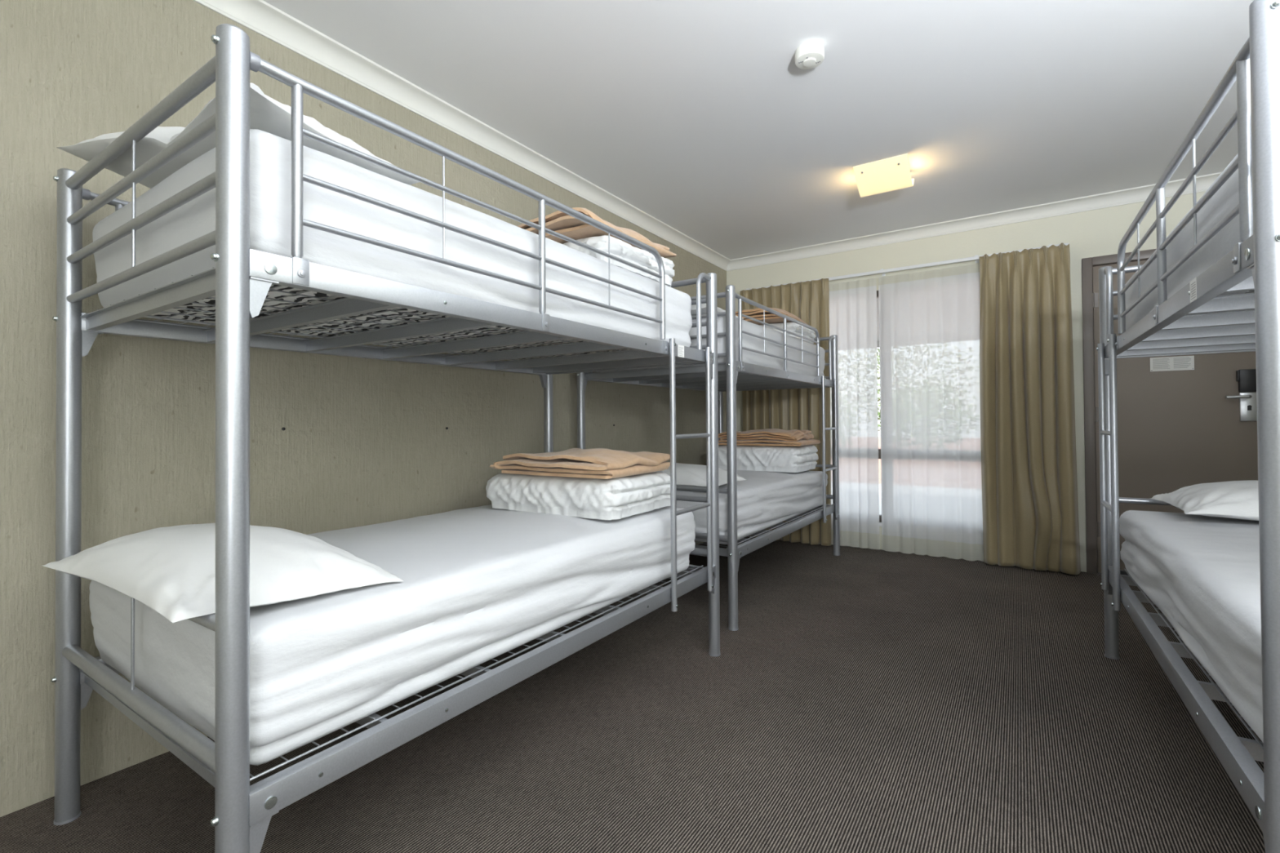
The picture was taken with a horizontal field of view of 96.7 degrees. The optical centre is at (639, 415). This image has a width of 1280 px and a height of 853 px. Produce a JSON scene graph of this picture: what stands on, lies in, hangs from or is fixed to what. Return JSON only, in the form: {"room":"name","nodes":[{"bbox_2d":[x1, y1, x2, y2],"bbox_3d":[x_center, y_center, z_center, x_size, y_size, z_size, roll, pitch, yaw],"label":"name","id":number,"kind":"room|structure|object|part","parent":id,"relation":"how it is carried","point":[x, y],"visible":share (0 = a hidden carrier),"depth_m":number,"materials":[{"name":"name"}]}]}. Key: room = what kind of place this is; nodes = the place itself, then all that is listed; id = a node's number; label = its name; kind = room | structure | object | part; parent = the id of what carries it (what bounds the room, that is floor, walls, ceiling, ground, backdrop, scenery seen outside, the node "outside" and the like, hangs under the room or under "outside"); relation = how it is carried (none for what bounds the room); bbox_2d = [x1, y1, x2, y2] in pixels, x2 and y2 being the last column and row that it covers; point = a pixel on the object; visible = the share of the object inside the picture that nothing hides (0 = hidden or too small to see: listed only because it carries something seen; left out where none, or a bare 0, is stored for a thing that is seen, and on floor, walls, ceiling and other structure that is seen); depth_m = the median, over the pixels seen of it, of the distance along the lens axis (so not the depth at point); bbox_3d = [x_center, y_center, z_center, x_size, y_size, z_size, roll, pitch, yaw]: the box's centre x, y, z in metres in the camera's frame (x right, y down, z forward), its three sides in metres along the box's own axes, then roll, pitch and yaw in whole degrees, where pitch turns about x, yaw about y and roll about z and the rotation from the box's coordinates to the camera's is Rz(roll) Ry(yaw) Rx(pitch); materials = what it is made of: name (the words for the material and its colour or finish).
{"room":"dormitory","nodes":[
{"label":"dormitory","id":0,"kind":"room"},
{"bbox_2d":[0,0,726,817],"bbox_3d":[-0.950,-0.190,2.825,0.120,2.557,6.487,-1,-1,34],"label":"wall","id":1,"kind":"structure","parent":0,"point":[364,442],"depth_m":1.83,"materials":[{"name":"beige paint"}]},
{"bbox_2d":[192,0,730,271],"bbox_3d":[-0.876,-1.430,2.783,0.080,0.078,6.247,-1,-1,34],"label":"trim","id":2,"kind":"structure","parent":1,"relation":"attached to","point":[259,16],"depth_m":2.61,"materials":[{"name":"white paint"}]},
{"bbox_2d":[0,537,1265,852],"bbox_3d":[0.688,1.114,1.726,4.034,0.100,6.487,-1,-1,34],"label":"floor","id":3,"kind":"structure","parent":0,"point":[860,700],"depth_m":1.82,"materials":[{"name":"carpet"}]},
{"bbox_2d":[50,23,720,852],"bbox_3d":[-0.596,0.206,2.050,1.066,1.743,1.963,-1,-1,33],"label":"bunk bed","id":4,"kind":"object","parent":3,"relation":"on","point":[242,278],"visible":0.94,"depth_m":1.34,"materials":[{"name":"silver metal"}]},
{"bbox_3d":[-1.540,0.211,1.533,0.049,1.723,0.049,-1,-1,33],"label":"post","id":5,"kind":"part","parent":4,"relation":"part of","materials":[{"name":"silver metal"}]},
{"bbox_3d":[-1.020,0.705,2.324,0.030,0.054,1.861,-1,-1,33],"label":"rail","id":6,"kind":"part","parent":4,"relation":"part of","materials":[{"name":"silver metal"}]},
{"bbox_3d":[-1.029,-0.606,2.338,0.028,0.022,1.860,-1,-1,33],"label":"guard rail","id":7,"kind":"part","parent":4,"relation":"part of","materials":[{"name":"silver metal"}]},
{"bbox_3d":[-1.493,-0.445,1.631,0.019,0.324,0.019,0,-1,-12],"label":"guard post","id":8,"kind":"part","parent":4,"relation":"part of","materials":[{"name":"silver metal"}]},
{"bbox_3d":[-1.121,0.620,1.257,0.953,0.032,0.033,-1,-1,33],"label":"rail","id":9,"kind":"part","parent":4,"relation":"part of","materials":[{"name":"silver metal"}]},
{"bbox_3d":[-1.130,-0.628,1.271,0.953,0.027,0.027,-1,-1,33],"label":"rail","id":10,"kind":"part","parent":4,"relation":"part of","materials":[{"name":"silver metal"}]},
{"bbox_3d":[-1.128,-0.320,1.267,0.953,0.021,0.021,-1,-1,33],"label":"rail","id":11,"kind":"part","parent":4,"relation":"part of","materials":[{"name":"silver metal"}]},
{"bbox_3d":[-1.123,0.379,1.259,0.953,0.025,0.025,-1,-1,33],"label":"rail","id":12,"kind":"part","parent":4,"relation":"part of","materials":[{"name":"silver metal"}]},
{"bbox_3d":[-1.129,-0.425,1.268,0.953,0.021,0.021,-1,-1,33],"label":"rail","id":13,"kind":"part","parent":4,"relation":"part of","materials":[{"name":"silver metal"}]},
{"bbox_3d":[-1.129,-0.530,1.270,0.953,0.021,0.021,-1,-1,33],"label":"rail","id":14,"kind":"part","parent":4,"relation":"part of","materials":[{"name":"silver metal"}]},
{"bbox_3d":[-0.708,0.199,0.989,0.049,1.723,0.049,-1,-1,33],"label":"post","id":15,"kind":"part","parent":4,"relation":"part of","materials":[{"name":"silver metal"}]},
{"bbox_3d":[-0.646,-0.437,1.077,0.031,0.380,0.030,-1,-1,33],"label":"guard post","id":16,"kind":"part","parent":4,"relation":"part of","materials":[{"name":"silver metal"}]},
{"bbox_3d":[-1.027,-0.253,2.335,0.030,0.049,1.861,-1,-1,33],"label":"rail","id":17,"kind":"part","parent":4,"relation":"part of","materials":[{"name":"silver metal"}]},
{"bbox_2d":[88,504,695,765],"bbox_3d":[-0.620,0.530,2.025,0.947,0.288,1.784,-1,-1,33],"label":"mattress","id":18,"kind":"object","parent":4,"relation":"on","point":[479,584],"visible":0.78,"depth_m":1.40,"materials":[{"name":"white fabric"}]},
{"bbox_2d":[43,523,403,622],"bbox_3d":[-1.010,0.330,1.372,0.775,0.125,0.450,-1,-2,32],"label":"pillow","id":19,"kind":"object","parent":18,"relation":"on","point":[171,571],"visible":0.88,"depth_m":1.22,"materials":[{"name":"white fabric"}]},
{"bbox_2d":[485,472,670,519],"bbox_3d":[-0.255,0.311,2.473,0.710,0.160,0.520,-1,-1,32],"label":"duvet","id":20,"kind":"object","parent":18,"relation":"on","point":[618,498],"visible":0.77,"depth_m":2.24,"materials":[{"name":"white fabric"}]},
{"bbox_2d":[489,448,670,479],"bbox_3d":[-0.231,0.188,2.434,0.575,0.102,0.562,-1,-1,31],"label":"folded blanket","id":21,"kind":"object","parent":20,"relation":"on","point":[597,463],"visible":0.99,"depth_m":2.25,"materials":[{"name":"beige fabric"}]},
{"bbox_2d":[92,128,692,360],"bbox_3d":[-0.628,-0.424,2.037,0.937,0.286,1.775,-1,-1,33],"label":"mattress","id":22,"kind":"object","parent":4,"relation":"on","point":[270,154],"visible":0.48,"depth_m":1.37,"materials":[{"name":"white fabric"}]},
{"bbox_2d":[55,82,418,188],"bbox_3d":[-0.999,-0.627,1.403,0.800,0.146,0.493,-1,-1,35],"label":"pillow","id":23,"kind":"object","parent":22,"relation":"on","point":[267,114],"visible":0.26,"depth_m":1.30,"materials":[{"name":"white fabric"}]},
{"bbox_2d":[563,235,674,286],"bbox_3d":[-0.245,-0.627,2.472,0.680,0.130,0.519,-1,-1,35],"label":"duvet","id":24,"kind":"object","parent":22,"relation":"on","point":[622,250],"visible":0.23,"depth_m":2.19,"materials":[{"name":"white fabric"}]},
{"bbox_2d":[517,207,676,257],"bbox_3d":[-0.268,-0.747,2.453,0.639,0.123,0.612,-1,-1,36],"label":"folded blanket","id":25,"kind":"object","parent":24,"relation":"on","point":[559,222],"visible":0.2,"depth_m":2.18,"materials":[{"name":"beige fabric"}]},
{"bbox_3d":[-0.305,-0.474,1.616,0.028,0.344,1.443,-1,-1,33],"label":"guard rail","id":26,"kind":"part","parent":4,"relation":"part of","materials":[{"name":"silver metal"}]},
{"bbox_3d":[-0.189,-0.265,1.787,0.030,0.049,1.861,-1,-1,33],"label":"rail","id":27,"kind":"part","parent":4,"relation":"part of","materials":[{"name":"silver metal"}]},
{"bbox_3d":[-0.182,0.692,1.776,0.030,0.054,1.861,-1,-1,33],"label":"rail","id":28,"kind":"part","parent":4,"relation":"part of","materials":[{"name":"silver metal"}]},
{"bbox_3d":[-0.278,-0.434,1.640,0.031,0.380,0.030,-1,-1,33],"label":"guard post","id":29,"kind":"part","parent":4,"relation":"part of","materials":[{"name":"silver metal"}]},
{"bbox_3d":[-0.501,0.231,3.122,0.049,1.704,0.049,-1,-1,33],"label":"post","id":30,"kind":"part","parent":4,"relation":"part of","materials":[{"name":"silver metal"}]},
{"bbox_3d":[0.095,-0.265,2.202,0.025,0.050,0.030,-1,-1,33],"label":"guard post","id":31,"kind":"part","parent":4,"relation":"part of","materials":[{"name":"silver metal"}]},
{"bbox_3d":[-0.091,-0.618,2.859,0.953,0.027,0.027,-1,-1,33],"label":"rail","id":32,"kind":"part","parent":4,"relation":"part of","materials":[{"name":"silver metal"}]},
{"bbox_3d":[-0.084,0.389,2.848,0.953,0.025,0.025,-1,-1,33],"label":"rail","id":33,"kind":"part","parent":4,"relation":"part of","materials":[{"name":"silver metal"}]},
{"bbox_3d":[-0.082,0.631,2.845,0.953,0.032,0.033,-1,-1,33],"label":"rail","id":34,"kind":"part","parent":4,"relation":"part of","materials":[{"name":"silver metal"}]},
{"bbox_3d":[-0.089,-0.309,2.856,0.953,0.021,0.021,-1,-1,33],"label":"rail","id":35,"kind":"part","parent":4,"relation":"part of","materials":[{"name":"silver metal"}]},
{"bbox_3d":[-0.090,-0.415,2.857,0.953,0.021,0.021,-1,-1,33],"label":"rail","id":36,"kind":"part","parent":4,"relation":"part of","materials":[{"name":"silver metal"}]},
{"bbox_3d":[-0.090,-0.520,2.858,0.953,0.021,0.021,-1,-1,33],"label":"rail","id":37,"kind":"part","parent":4,"relation":"part of","materials":[{"name":"silver metal"}]},
{"bbox_3d":[0.283,-0.459,2.514,0.024,0.347,0.127,-1,-1,31],"label":"grab handle","id":38,"kind":"part","parent":4,"relation":"part of","materials":[{"name":"silver metal"}]},
{"bbox_3d":[0.300,0.229,2.474,0.023,1.057,0.023,-1,-1,33],"label":"ladder rail","id":39,"kind":"part","parent":4,"relation":"part of","materials":[{"name":"silver metal"}]},
{"bbox_3d":[0.331,0.218,2.578,0.049,1.704,0.049,-1,-1,33],"label":"post","id":40,"kind":"part","parent":4,"relation":"part of","materials":[{"name":"silver metal"}]},
{"bbox_2d":[577,284,839,631],"bbox_3d":[0.597,0.218,3.948,1.066,1.743,1.963,-1,-1,34],"label":"bunk bed","id":41,"kind":"object","parent":3,"relation":"on","point":[734,375],"visible":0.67,"depth_m":3.43,"materials":[{"name":"silver metal"}]},
{"bbox_3d":[-0.356,0.224,3.448,0.049,1.723,0.049,-1,-1,34],"label":"post","id":42,"kind":"part","parent":41,"relation":"part of","materials":[{"name":"silver metal"}]},
{"bbox_3d":[0.171,-0.240,4.240,0.030,0.049,1.861,-1,-1,34],"label":"rail","id":43,"kind":"part","parent":41,"relation":"part of","materials":[{"name":"silver metal"}]},
{"bbox_3d":[0.057,0.391,3.167,0.953,0.025,0.025,-1,-1,34],"label":"rail","id":44,"kind":"part","parent":41,"relation":"part of","materials":[{"name":"silver metal"}]},
{"bbox_3d":[0.051,-0.413,3.176,0.953,0.021,0.021,-1,-1,34],"label":"rail","id":45,"kind":"part","parent":41,"relation":"part of","materials":[{"name":"silver metal"}]},
{"bbox_3d":[0.049,-0.616,3.178,0.953,0.027,0.027,-1,-1,34],"label":"rail","id":46,"kind":"part","parent":41,"relation":"part of","materials":[{"name":"silver metal"}]},
{"bbox_3d":[0.050,-0.518,3.177,0.953,0.021,0.021,-1,-1,34],"label":"rail","id":47,"kind":"part","parent":41,"relation":"part of","materials":[{"name":"silver metal"}]},
{"bbox_2d":[596,315,825,377],"bbox_3d":[0.566,-0.412,3.935,0.942,0.287,1.777,-1,-1,34],"label":"mattress","id":48,"kind":"object","parent":41,"relation":"on","point":[748,341],"visible":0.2,"depth_m":3.40,"materials":[{"name":"white fabric"}]},
{"bbox_2d":[690,303,743,319],"bbox_3d":[0.176,-0.602,3.394,0.760,0.124,0.440,-1,-1,35],"label":"pillow","id":49,"kind":"object","parent":48,"relation":"on","point":[693,312],"visible":0.06,"depth_m":3.08,"materials":[{"name":"white fabric"}]},
{"bbox_2d":[759,322,815,344],"bbox_3d":[0.961,-0.617,4.373,0.679,0.133,0.500,-1,-1,32],"label":"duvet","id":50,"kind":"object","parent":48,"relation":"on","point":[793,327],"visible":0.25,"depth_m":4.08,"materials":[{"name":"white fabric"}]},
{"bbox_2d":[735,307,808,324],"bbox_3d":[0.897,-0.733,4.320,0.627,0.116,0.657,-1,-1,31],"label":"folded blanket","id":51,"kind":"object","parent":50,"relation":"on","point":[757,313],"visible":0.34,"depth_m":4.04,"materials":[{"name":"beige fabric"}]},
{"bbox_3d":[0.058,0.633,3.164,0.953,0.032,0.033,-1,-1,34],"label":"rail","id":52,"kind":"part","parent":41,"relation":"part of","materials":[{"name":"silver metal"}]},
{"bbox_3d":[0.711,0.243,5.018,0.049,1.704,0.049,-1,-1,34],"label":"post","id":53,"kind":"part","parent":41,"relation":"part of","materials":[{"name":"silver metal"}]},
{"bbox_3d":[0.051,-0.307,3.175,0.953,0.021,0.021,-1,-1,34],"label":"rail","id":54,"kind":"part","parent":41,"relation":"part of","materials":[{"name":"silver metal"}]},
{"bbox_3d":[0.466,0.211,2.890,0.049,1.723,0.049,-1,-1,34],"label":"post","id":55,"kind":"part","parent":41,"relation":"part of","materials":[{"name":"silver metal"}]},
{"bbox_3d":[0.530,-0.425,2.977,0.031,0.380,0.030,-1,-1,34],"label":"guard post","id":56,"kind":"part","parent":41,"relation":"part of","materials":[{"name":"silver metal"}]},
{"bbox_2d":[665,469,827,544],"bbox_3d":[0.572,0.542,3.924,0.948,0.289,1.786,-1,-1,34],"label":"mattress","id":57,"kind":"object","parent":41,"relation":"on","point":[766,500],"visible":0.45,"depth_m":3.43,"materials":[{"name":"white fabric"}]},
{"bbox_2d":[652,462,746,487],"bbox_3d":[0.196,0.343,3.369,0.760,0.130,0.450,-1,-1,32],"label":"pillow","id":58,"kind":"object","parent":57,"relation":"on","point":[686,474],"visible":0.3,"depth_m":3.14,"materials":[{"name":"white fabric"}]},
{"bbox_2d":[718,444,818,472],"bbox_3d":[0.945,0.306,4.365,0.739,0.196,0.480,-1,-1,34],"label":"duvet","id":59,"kind":"object","parent":57,"relation":"on","point":[754,458],"visible":0.7,"depth_m":4.13,"materials":[{"name":"white fabric"}]},
{"bbox_2d":[718,428,820,446],"bbox_3d":[0.980,0.158,4.343,0.659,0.122,0.530,-1,-1,33],"label":"folded blanket","id":60,"kind":"object","parent":59,"relation":"on","point":[767,437],"visible":0.9,"depth_m":4.15,"materials":[{"name":"beige fabric"}]},
{"bbox_3d":[0.880,-0.461,3.509,0.028,0.344,1.443,-1,-1,34],"label":"guard rail","id":61,"kind":"part","parent":41,"relation":"part of","materials":[{"name":"silver metal"}]},
{"bbox_3d":[0.999,-0.253,3.678,0.030,0.049,1.861,-1,-1,34],"label":"rail","id":62,"kind":"part","parent":41,"relation":"part of","materials":[{"name":"silver metal"}]},
{"bbox_3d":[1.006,0.705,3.667,0.030,0.054,1.861,-1,-1,34],"label":"rail","id":63,"kind":"part","parent":41,"relation":"part of","materials":[{"name":"silver metal"}]},
{"bbox_3d":[0.908,-0.421,3.533,0.031,0.380,0.030,-1,-1,34],"label":"guard post","id":64,"kind":"part","parent":41,"relation":"part of","materials":[{"name":"silver metal"}]},
{"bbox_3d":[1.115,-0.606,4.748,0.953,0.027,0.027,-1,-1,34],"label":"rail","id":65,"kind":"part","parent":41,"relation":"part of","materials":[{"name":"silver metal"}]},
{"bbox_3d":[1.123,0.401,4.737,0.953,0.025,0.025,-1,-1,34],"label":"rail","id":66,"kind":"part","parent":41,"relation":"part of","materials":[{"name":"silver metal"}]},
{"bbox_3d":[1.125,0.643,4.734,0.953,0.032,0.033,-1,-1,34],"label":"rail","id":67,"kind":"part","parent":41,"relation":"part of","materials":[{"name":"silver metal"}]},
{"bbox_3d":[1.483,-0.447,4.397,0.024,0.347,0.127,-1,-1,32],"label":"grab handle","id":68,"kind":"part","parent":41,"relation":"part of","materials":[{"name":"silver metal"}]},
{"bbox_3d":[1.533,0.231,4.460,0.049,1.704,0.049,-1,-1,34],"label":"post","id":69,"kind":"part","parent":41,"relation":"part of","materials":[{"name":"silver metal"}]},
{"bbox_3d":[1.500,0.241,4.357,0.023,1.057,0.023,-1,-1,34],"label":"ladder rail","id":70,"kind":"part","parent":41,"relation":"part of","materials":[{"name":"silver metal"}]},
{"bbox_2d":[1096,0,1279,852],"bbox_3d":[1.966,0.180,1.455,1.066,1.743,1.963,-1,-1,33],"label":"bunk bed","id":71,"kind":"object","parent":3,"relation":"on","point":[1194,320],"visible":1,"depth_m":1.16,"materials":[{"name":"silver metal"}]},
{"bbox_3d":[1.992,0.216,2.446,0.023,1.057,0.023,-1,-1,33],"label":"ladder rail","id":72,"kind":"part","parent":71,"relation":"part of","materials":[{"name":"silver metal"}]},
{"bbox_3d":[2.021,-0.473,2.455,0.024,0.347,0.127,-1,-1,35],"label":"grab handle","id":73,"kind":"part","parent":71,"relation":"part of","materials":[{"name":"silver metal"}]},
{"bbox_3d":[2.074,0.205,2.516,0.049,1.704,0.049,-1,-1,33],"label":"post","id":74,"kind":"part","parent":71,"relation":"part of","materials":[{"name":"silver metal"}]},
{"bbox_3d":[2.485,-0.546,2.254,0.953,0.021,0.021,-1,-1,33],"label":"rail","id":75,"kind":"part","parent":71,"relation":"part of","materials":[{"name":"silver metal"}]},
{"bbox_3d":[1.815,-0.278,2.155,0.025,0.050,0.030,-1,-1,33],"label":"guard post","id":76,"kind":"part","parent":71,"relation":"part of","materials":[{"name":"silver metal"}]},
{"bbox_3d":[2.485,-0.644,2.255,0.953,0.027,0.027,-1,-1,33],"label":"rail","id":77,"kind":"part","parent":71,"relation":"part of","materials":[{"name":"silver metal"}]},
{"bbox_3d":[2.492,0.363,2.244,0.953,0.025,0.025,-1,-1,33],"label":"rail","id":78,"kind":"part","parent":71,"relation":"part of","materials":[{"name":"silver metal"}]},
{"bbox_3d":[1.450,-0.447,1.589,0.031,0.380,0.030,-1,-1,33],"label":"guard post","id":79,"kind":"part","parent":71,"relation":"part of","materials":[{"name":"silver metal"}]},
{"bbox_3d":[1.551,-0.279,1.727,0.030,0.049,1.861,-1,-1,33],"label":"rail","id":80,"kind":"part","parent":71,"relation":"part of","materials":[{"name":"silver metal"}]},
{"bbox_3d":[1.437,-0.487,1.555,0.028,0.344,1.443,-1,-1,33],"label":"guard rail","id":81,"kind":"part","parent":71,"relation":"part of","materials":[{"name":"silver metal"}]},
{"bbox_3d":[1.558,0.679,1.716,0.030,0.054,1.861,-1,-1,33],"label":"rail","id":82,"kind":"part","parent":71,"relation":"part of","materials":[{"name":"silver metal"}]},
{"bbox_2d":[1124,153,1254,330],"bbox_3d":[1.952,-0.449,1.430,0.940,0.285,1.776,-1,-1,33],"label":"mattress","id":83,"kind":"object","parent":71,"relation":"on","point":[1226,198],"visible":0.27,"depth_m":1.45,"materials":[{"name":"white fabric"}]},
{"bbox_2d":[1119,510,1263,742],"bbox_3d":[1.955,0.504,1.423,0.960,0.289,1.781,-1,-1,33],"label":"mattress","id":84,"kind":"object","parent":71,"relation":"on","point":[1202,572],"visible":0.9,"depth_m":1.49,"materials":[{"name":"white fabric"}]},
{"bbox_2d":[1150,480,1258,520],"bbox_3d":[2.310,0.295,1.971,0.740,0.139,0.450,-1,-1,30],"label":"pillow","id":85,"kind":"object","parent":84,"relation":"on","point":[1238,500],"visible":0.87,"depth_m":1.98,"materials":[{"name":"white fabric"}]},
{"bbox_3d":[1.083,-0.451,1.024,0.031,0.380,0.030,-1,-1,33],"label":"guard post","id":86,"kind":"part","parent":71,"relation":"part of","materials":[{"name":"silver metal"}]},
{"bbox_3d":[1.041,0.185,0.923,0.049,1.723,0.049,-1,-1,33],"label":"post","id":87,"kind":"part","parent":71,"relation":"part of","materials":[{"name":"silver metal"}]},
{"bbox_2d":[262,0,1253,259],"bbox_3d":[0.669,-1.542,1.755,4.034,0.100,6.487,-1,-1,34],"label":"ceiling","id":88,"kind":"structure","parent":0,"point":[701,117],"depth_m":2.60,"materials":[{"name":"white paint"}]},
{"bbox_2d":[795,41,824,69],"bbox_3d":[0.689,-1.460,2.313,0.116,0.053,0.116,-1,-1,34],"label":"smoke detector","id":89,"kind":"object","parent":88,"relation":"attached to","point":[810,55],"visible":1,"depth_m":2.28,"materials":[{"name":"white plastic"}]},
{"bbox_2d":[853,153,914,197],"bbox_3d":[1.458,-1.421,3.399,0.295,0.118,0.260,-1,-1,34],"label":"ceiling light","id":90,"kind":"object","parent":88,"relation":"attached to","point":[894,173],"visible":1,"depth_m":3.36,"materials":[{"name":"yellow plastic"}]},
{"bbox_2d":[726,191,1205,572],"bbox_3d":[2.443,-0.197,4.390,3.794,2.557,0.120,-1,-1,34],"label":"wall","id":91,"kind":"structure","parent":0,"point":[1098,232],"depth_m":4.10,"materials":[{"name":"beige paint"}]},
{"bbox_2d":[876,290,881,526],"bbox_3d":[1.903,-0.066,4.719,1.900,1.930,0.110,-1,-1,34],"label":"window","id":92,"kind":"structure","parent":91,"relation":"in","point":[879,450],"depth_m":4.67,"materials":[{"name":"brown"}]},
{"bbox_2d":[741,243,1068,290],"bbox_3d":[1.951,-1.163,4.599,2.420,0.050,0.088,-1,-1,34],"label":"track","id":93,"kind":"object","parent":91,"relation":"attached to","point":[976,258],"visible":0.66,"depth_m":4.44,"materials":[{"name":"white metal"}]},
{"bbox_2d":[740,278,831,546],"bbox_3d":[1.248,-0.031,4.948,0.800,2.231,0.091,-1,-1,34],"label":"curtain","id":94,"kind":"object","parent":93,"relation":"hanging from","point":[798,409],"visible":0.32,"depth_m":4.85,"materials":[{"name":"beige fabric"}]},
{"bbox_2d":[828,277,879,549],"bbox_3d":[1.745,-0.018,4.701,0.415,2.195,0.034,-1,-1,34],"label":"sheer curtain","id":95,"kind":"object","parent":93,"relation":"hanging from","point":[852,304],"visible":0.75,"depth_m":4.68,"materials":[{"name":"white fabric"}]},
{"bbox_2d":[878,263,983,561],"bbox_3d":[2.261,-0.023,4.361,0.792,2.199,0.037,-1,-1,34],"label":"sheer curtain","id":96,"kind":"object","parent":93,"relation":"hanging from","point":[929,320],"visible":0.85,"depth_m":4.37,"materials":[{"name":"white fabric"}]},
{"bbox_2d":[979,242,1080,574],"bbox_3d":[2.701,-0.053,3.965,0.571,2.240,0.128,-1,-1,34],"label":"curtain","id":97,"kind":"object","parent":93,"relation":"hanging from","point":[1030,505],"visible":1,"depth_m":3.96,"materials":[{"name":"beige fabric"}]},
{"bbox_2d":[726,171,1222,271],"bbox_3d":[2.378,-1.437,4.321,3.794,0.078,0.080,-1,-1,34],"label":"trim","id":98,"kind":"structure","parent":91,"relation":"attached to","point":[1137,194],"depth_m":4.22,"materials":[{"name":"white paint"}]},
{"bbox_2d":[1081,248,1257,573],"bbox_3d":[3.442,-0.010,3.669,0.916,2.152,0.172,-1,-1,34],"label":"door","id":99,"kind":"structure","parent":91,"relation":"in","point":[1177,429],"depth_m":3.69,"materials":[{"name":"brown wood"}]},
{"bbox_3d":[3.455,-0.010,3.688,0.916,2.152,0.125,-1,-1,34],"label":"frame","id":100,"kind":"part","parent":99,"relation":"part of","materials":[{"name":"brown"}]},
{"bbox_2d":[1150,355,1194,371],"bbox_3d":[3.425,-0.336,3.663,0.210,0.090,0.005,-1,-1,34],"label":"notice","id":101,"kind":"object","parent":99,"relation":"attached to","point":[1181,362],"visible":1,"depth_m":3.66,"materials":[{"name":"white paper"}]},
{"bbox_3d":[3.646,-0.116,3.467,0.112,0.020,0.062,-1,-1,34],"label":"handle","id":102,"kind":"part","parent":99,"relation":"part of","materials":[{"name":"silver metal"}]},
{"bbox_3d":[3.708,-0.056,3.469,0.072,0.175,0.015,-1,-1,34],"label":"lock plate","id":103,"kind":"part","parent":99,"relation":"part of","materials":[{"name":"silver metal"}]},
{"label":"outside","id":104,"kind":"structure","parent":0,"visible":0},
{"bbox_2d":[879,484,881,515],"bbox_3d":[4.294,1.170,6.424,18.000,0.080,5.333,-1,-1,34],"label":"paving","id":105,"kind":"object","parent":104,"point":[880,485],"depth_m":7.88,"materials":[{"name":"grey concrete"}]},
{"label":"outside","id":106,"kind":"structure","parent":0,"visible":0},
{"bbox_2d":[878,437,880,484],"bbox_3d":[13.975,1.267,20.963,50.000,0.070,29.600,-1,-1,34],"label":"soil","id":107,"kind":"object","parent":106,"point":[879,438],"depth_m":14.11,"materials":[{"name":"brown"}]},
{"bbox_2d":[877,348,880,431],"bbox_3d":[9.186,-1.008,20.319,5.253,4.546,3.766,-1,-1,34],"label":"tree","id":108,"kind":"object","parent":107,"relation":"on","point":[878,356],"visible":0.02,"depth_m":20.20,"materials":[{"name":"green plant"}]},
{"bbox_2d":[877,404,880,435],"bbox_3d":[8.127,0.095,16.180,2.664,2.259,2.076,-1,-1,34],"label":"shrub","id":109,"kind":"object","parent":107,"relation":"on","point":[878,413],"visible":0.02,"depth_m":16.73,"materials":[{"name":"green plant"}]},
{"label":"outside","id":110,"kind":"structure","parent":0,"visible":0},
{"bbox_2d":[876,297,879,347],"bbox_3d":[3.623,-1.186,5.469,12.000,0.500,2.973,-1,-1,34],"label":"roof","id":111,"kind":"structure","parent":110,"point":[877,305],"depth_m":6.71,"materials":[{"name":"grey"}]}
]}

